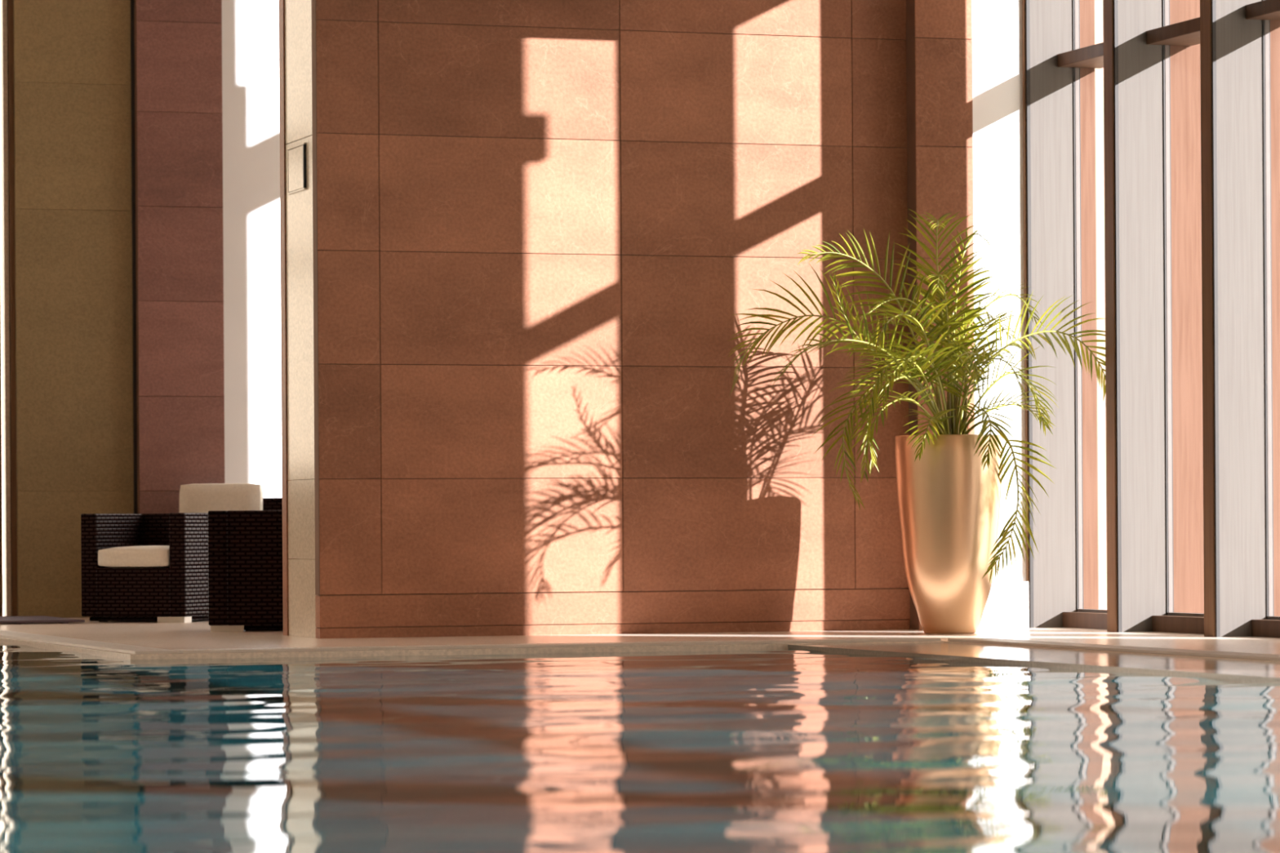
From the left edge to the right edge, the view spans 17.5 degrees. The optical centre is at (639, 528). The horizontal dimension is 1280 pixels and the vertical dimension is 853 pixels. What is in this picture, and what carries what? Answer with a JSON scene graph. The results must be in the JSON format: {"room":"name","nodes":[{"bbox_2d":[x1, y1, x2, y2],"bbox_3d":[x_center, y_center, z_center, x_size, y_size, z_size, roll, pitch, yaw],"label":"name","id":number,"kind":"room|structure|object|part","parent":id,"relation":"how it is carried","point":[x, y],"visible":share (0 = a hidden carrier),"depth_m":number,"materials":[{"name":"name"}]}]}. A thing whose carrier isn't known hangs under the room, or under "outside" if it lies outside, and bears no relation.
{"room":"indoor swimming pool","nodes":[
{"label":"indoor swimming pool","id":0,"kind":"room"},
{"bbox_2d":[13,0,133,617],"bbox_3d":[-3.690,-2.926,26.879,0.760,7.000,0.300,0,0,-19],"label":"wall","id":1,"kind":"structure","parent":0,"point":[73,94],"depth_m":26.73,"materials":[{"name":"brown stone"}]},
{"bbox_2d":[133,0,224,513],"bbox_3d":[-3.024,-2.930,27.024,0.565,7.000,0.300,0,0,-19],"label":"wall","id":2,"kind":"structure","parent":0,"point":[179,119],"depth_m":26.88,"materials":[{"name":"tile"}]},
{"bbox_2d":[130,0,137,513],"bbox_3d":[-3.318,-2.928,27.018,0.045,7.000,0.360,0,0,-19],"label":"trim","id":3,"kind":"structure","parent":2,"relation":"attached to","point":[132,26],"depth_m":26.84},
{"bbox_2d":[222,0,282,497],"bbox_3d":[-1.247,-2.942,28.292,3.700,7.000,0.300,0,0,-19],"label":"wall","id":4,"kind":"structure","parent":0,"point":[251,117],"depth_m":27.68,"materials":[{"name":"paint"}]},
{"bbox_2d":[284,0,317,638],"bbox_3d":[-1.739,-2.939,21.497,0.055,7.000,0.588,0,0,-19],"label":"wall","id":5,"kind":"structure","parent":0,"point":[298,13],"depth_m":21.49,"materials":[{"name":"beige paint"}]},
{"bbox_2d":[279,0,295,635],"bbox_3d":[-1.830,-2.938,21.825,0.113,7.000,0.090,0,0,-19],"label":"trim","id":6,"kind":"structure","parent":5,"relation":"attached to","point":[282,2],"depth_m":21.79,"materials":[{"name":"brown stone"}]},
{"bbox_2d":[287,142,306,195],"bbox_3d":[-1.776,-1.858,21.518,0.014,0.240,0.350,0,0,-19],"label":"access panel","id":7,"kind":"object","parent":5,"relation":"attached to","point":[296,155],"visible":1,"depth_m":21.51,"materials":[{"name":"beige stone"}]},
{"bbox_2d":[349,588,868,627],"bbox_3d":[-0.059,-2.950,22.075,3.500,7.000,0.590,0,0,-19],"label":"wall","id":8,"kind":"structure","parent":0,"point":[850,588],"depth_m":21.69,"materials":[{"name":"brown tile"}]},
{"bbox_2d":[311,0,910,638],"bbox_3d":[-0.115,-2.949,21.696,3.273,7.000,0.090,0,0,-19],"label":"wall","id":9,"kind":"structure","parent":0,"point":[540,228],"depth_m":21.61,"materials":[{"name":"brown tile"}]},
{"bbox_2d":[906,0,974,630],"bbox_3d":[1.581,-2.961,22.211,0.332,7.000,0.200,0,0,-19],"label":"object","id":10,"kind":"structure","parent":9,"relation":"attached to","point":[939,33],"depth_m":22.12,"materials":[{"name":"brown stone"}]},
{"bbox_2d":[0,571,1279,662],"bbox_3d":[22.278,0.603,18.246,66.000,0.400,100.000,0,0,-19],"label":"floor","id":11,"kind":"structure","parent":0,"point":[195,634],"depth_m":20.49,"materials":[{"name":"stone"}]},
{"bbox_2d":[0,615,84,624],"bbox_3d":[-4.301,0.567,25.371,1.580,0.022,1.341,0,0,-19],"label":"floor mat","id":12,"kind":"object","parent":11,"relation":"on","point":[31,619],"visible":1,"depth_m":25.02,"materials":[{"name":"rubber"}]},
{"bbox_2d":[0,630,178,653],"bbox_3d":[-3.068,0.564,21.300,0.200,0.011,5.520,0,0,-19],"label":"grate","id":13,"kind":"object","parent":11,"relation":"on","point":[131,649],"visible":1,"depth_m":20.03,"materials":[{"name":"plastic"}]},
{"bbox_2d":[80,512,208,622],"bbox_3d":[-2.946,0.239,25.474,0.700,0.660,0.730,0,0,20],"label":"wicker armchair","id":14,"kind":"object","parent":11,"relation":"on","point":[135,566],"visible":0.84,"depth_m":25.17,"materials":[{"name":"black wicker"}]},
{"bbox_3d":[-3.224,0.224,25.581,0.105,0.625,0.720,0,0,20],"label":"armrest","id":15,"kind":"part","parent":14,"relation":"part of","materials":[{"name":"wicker"}]},
{"bbox_2d":[97,545,169,568],"bbox_3d":[-2.965,0.178,25.423,0.482,0.145,0.620,0,0,20],"label":"seat cushion","id":16,"kind":"object","parent":14,"relation":"on","point":[108,556],"depth_m":25.14,"materials":[{"name":"beige fabric"}]},
{"bbox_3d":[-2.950,0.401,25.460,0.620,0.322,0.680,0,0,20],"label":"seat","id":17,"kind":"part","parent":14,"relation":"part of","materials":[{"name":"wicker"}]},
{"bbox_3d":[-2.839,0.221,25.768,0.490,0.625,0.105,0,0,20],"label":"backrest","id":18,"kind":"part","parent":14,"relation":"part of","materials":[{"name":"wicker"}]},
{"bbox_3d":[-2.665,0.220,25.377,0.105,0.625,0.720,0,0,20],"label":"armrest","id":19,"kind":"part","parent":14,"relation":"part of","materials":[{"name":"wicker"}]},
{"bbox_2d":[208,510,283,631],"bbox_3d":[-2.003,0.233,23.027,0.700,0.660,0.730,0,0,0],"label":"wicker armchair","id":20,"kind":"object","parent":11,"relation":"on","point":[245,547],"visible":0.55,"depth_m":22.66,"materials":[{"name":"black wicker"}]},
{"bbox_3d":[-2.300,0.218,23.022,0.105,0.625,0.720,0,0,0],"label":"armrest","id":21,"kind":"part","parent":20,"relation":"part of","materials":[{"name":"wicker"}]},
{"bbox_2d":[178,483,282,512],"bbox_3d":[-2.589,0.141,26.418,0.735,0.853,0.730,0,0,3],"label":"wicker armchair","id":22,"kind":"object","parent":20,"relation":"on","point":[203,497],"visible":0.2,"depth_m":26.58,"materials":[{"name":"beige fabric"}]},
{"bbox_3d":[-2.555,0.169,26.729,0.700,0.725,0.105,0,0,3],"label":"backrest","id":23,"kind":"part","parent":22,"relation":"part of","materials":[{"name":"wicker"}]},
{"bbox_3d":[-2.002,0.394,23.042,0.620,0.322,0.680,0,0,0],"label":"seat","id":24,"kind":"part","parent":20,"relation":"part of","materials":[{"name":"wicker"}]},
{"bbox_2d":[173,637,941,653],"bbox_3d":[-0.343,0.546,19.436,3.700,0.011,0.220,0,0,-19],"label":"pool edge","id":25,"kind":"object","parent":11,"relation":"on","point":[890,639],"visible":1,"depth_m":19.35,"materials":[{"name":"stone"}]},
{"bbox_2d":[894,434,1003,634],"bbox_3d":[1.588,0.033,21.329,0.554,1.014,0.554,0,0,-19],"label":"planter","id":26,"kind":"object","parent":11,"relation":"on","point":[949,507],"visible":0.98,"depth_m":21.13,"materials":[{"name":"gold metal"}]},
{"bbox_2d":[728,208,1106,582],"bbox_3d":[1.546,-0.668,21.258,2.025,1.904,1.552,0,0,-11],"label":"areca palm","id":27,"kind":"object","parent":26,"relation":"in","point":[946,421],"visible":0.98,"depth_m":21.13,"materials":[{"name":"green plant"}]},
{"bbox_3d":[1.533,-0.590,21.288,0.036,0.401,0.028,0,0,-19],"label":"stem","id":28,"kind":"part","parent":27,"relation":"part of","materials":[{"name":"plant"}]},
{"bbox_3d":[1.582,-0.610,21.297,0.026,0.441,0.029,0,0,-19],"label":"stem","id":29,"kind":"part","parent":27,"relation":"part of","materials":[{"name":"plant"}]},
{"bbox_3d":[1.610,-0.570,21.347,0.030,0.361,0.027,0,0,-19],"label":"stem","id":30,"kind":"part","parent":27,"relation":"part of","materials":[{"name":"plant"}]},
{"bbox_3d":[1.619,-0.570,21.288,0.027,0.361,0.034,0,0,-19],"label":"stem","id":31,"kind":"part","parent":27,"relation":"part of","materials":[{"name":"plant"}]},
{"bbox_3d":[1.660,-0.590,21.326,0.039,0.401,0.029,0,0,-19],"label":"stem","id":32,"kind":"part","parent":27,"relation":"part of","materials":[{"name":"plant"}]},
{"bbox_2d":[787,641,1279,683],"bbox_3d":[5.040,0.719,8.259,0.800,0.396,24.340,0,0,-19],"label":"pool edge","id":33,"kind":"structure","parent":11,"relation":"attached to","point":[1242,671],"depth_m":17.29,"materials":[{"name":"stone"}]},
{"bbox_2d":[947,638,1279,660],"bbox_3d":[3.089,0.523,15.520,0.200,0.011,9.340,0,0,-19],"label":"grate","id":34,"kind":"object","parent":11,"relation":"on","point":[997,641],"visible":1,"depth_m":18.20,"materials":[{"name":"plastic"}]},
{"bbox_2d":[1102,0,1204,634],"bbox_3d":[2.827,-2.969,21.004,0.560,7.000,1.106,0,0,-19],"label":"window","id":35,"kind":"structure","parent":11,"relation":"on","point":[1153,193],"depth_m":21.41,"materials":[{"name":"clear glass"}]},
{"bbox_3d":[2.438,-2.966,21.335,0.020,7.000,0.009,0,0,-19],"label":"edge trim","id":36,"kind":"part","parent":35,"relation":"part of","materials":[{"name":"metal"}]},
{"bbox_3d":[2.694,-2.968,21.484,0.024,7.000,0.112,0,0,-19],"label":"glazing frame","id":37,"kind":"part","parent":35,"relation":"part of","materials":[{"name":"grey metal"}]},
{"bbox_3d":[2.870,0.490,20.955,0.155,0.083,1.000,0,0,-19],"label":"sill","id":38,"kind":"part","parent":35,"relation":"part of","materials":[{"name":"brown wood"}]},
{"bbox_3d":[2.895,0.440,20.964,0.040,0.015,1.000,0,0,-19],"label":"sill rail","id":39,"kind":"part","parent":35,"relation":"part of","materials":[{"name":"metal"}]},
{"bbox_2d":[1200,0,1279,637],"bbox_3d":[3.233,-2.971,19.957,0.566,7.000,1.192,0,0,-24],"label":"window","id":40,"kind":"structure","parent":11,"relation":"on","point":[1240,39],"depth_m":20.35,"materials":[{"name":"clear glass"}]},
{"bbox_3d":[2.796,-2.969,20.295,0.020,7.000,0.009,0,0,-19],"label":"edge trim","id":41,"kind":"part","parent":40,"relation":"part of","materials":[{"name":"metal"}]},
{"bbox_3d":[3.229,0.487,19.910,0.155,0.083,1.010,0,0,-19],"label":"sill","id":42,"kind":"part","parent":40,"relation":"part of","materials":[{"name":"brown wood"}]},
{"bbox_3d":[3.052,-2.970,20.444,0.024,7.000,0.112,0,0,-19],"label":"glazing frame","id":43,"kind":"part","parent":40,"relation":"part of","materials":[{"name":"metal"}]},
{"bbox_3d":[3.255,0.438,19.919,0.040,0.015,1.010,0,0,-19],"label":"sill rail","id":44,"kind":"part","parent":40,"relation":"part of","materials":[{"name":"metal"}]},
{"bbox_2d":[0,643,1279,852],"bbox_3d":[-2.427,0.592,8.687,13.040,0.022,29.990,0,0,-19],"label":"pool water","id":45,"kind":"object","parent":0,"point":[767,750],"visible":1,"depth_m":10.56,"materials":[{"name":"teal liquid"}]},
{"bbox_2d":[972,0,1026,582],"bbox_3d":[1.783,-2.962,22.656,0.340,7.000,0.690,0,0,-19],"label":"wall","id":46,"kind":"structure","parent":0,"point":[997,24],"depth_m":22.35,"materials":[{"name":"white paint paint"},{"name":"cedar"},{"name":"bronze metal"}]},
{"bbox_2d":[977,581,1029,628],"bbox_3d":[1.932,0.412,22.317,0.320,0.250,0.035,0,0,-19],"label":"baseboard","id":47,"kind":"structure","parent":46,"relation":"attached to","point":[1006,606],"depth_m":22.31,"materials":[{"name":"white paint"}]},
{"bbox_2d":[1022,0,1106,629],"bbox_3d":[2.419,-2.966,22.022,0.450,7.000,1.096,0,0,-19],"label":"window","id":48,"kind":"structure","parent":46,"relation":"in","point":[1061,56],"depth_m":22.43,"materials":[{"name":"clear glass"}]},
{"bbox_3d":[2.083,-2.964,22.366,0.020,7.000,0.009,0,0,-19],"label":"edge trim","id":49,"kind":"part","parent":48,"relation":"part of","materials":[{"name":"grey metal"}]},
{"bbox_3d":[2.339,-2.966,22.515,0.024,7.000,0.112,0,0,-19],"label":"glazing frame","id":50,"kind":"part","parent":48,"relation":"part of","materials":[{"name":"grey metal"}]},
{"bbox_3d":[2.513,0.492,21.990,0.155,0.083,0.990,0,0,-19],"label":"sill","id":51,"kind":"part","parent":48,"relation":"part of","materials":[{"name":"brown wood"}]},
{"bbox_3d":[2.539,0.443,21.999,0.040,0.015,0.990,0,0,-19],"label":"sill rail","id":52,"kind":"part","parent":48,"relation":"part of","materials":[{"name":"metal"}]},
{"bbox_2d":[1094,0,1106,609],"bbox_3d":[1.783,-2.962,24.100,0.500,7.000,3.160,0,0,-19],"label":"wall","id":53,"kind":"structure","parent":0,"point":[1099,27],"depth_m":22.68,"materials":[{"name":"white paint"}]},
{"bbox_3d":[-9.327,-2.888,24.928,11.030,7.000,0.200,0,0,-19],"label":"wall","id":54,"kind":"structure","parent":0,"visible":0},
{"bbox_2d":[0,0,17,616],"bbox_3d":[-5.205,-2.216,26.293,2.505,5.600,0.120,0,0,-19],"label":"window","id":55,"kind":"structure","parent":54,"relation":"in","point":[6,28],"depth_m":26.65,"materials":[{"name":"clear glass"}]}
]}

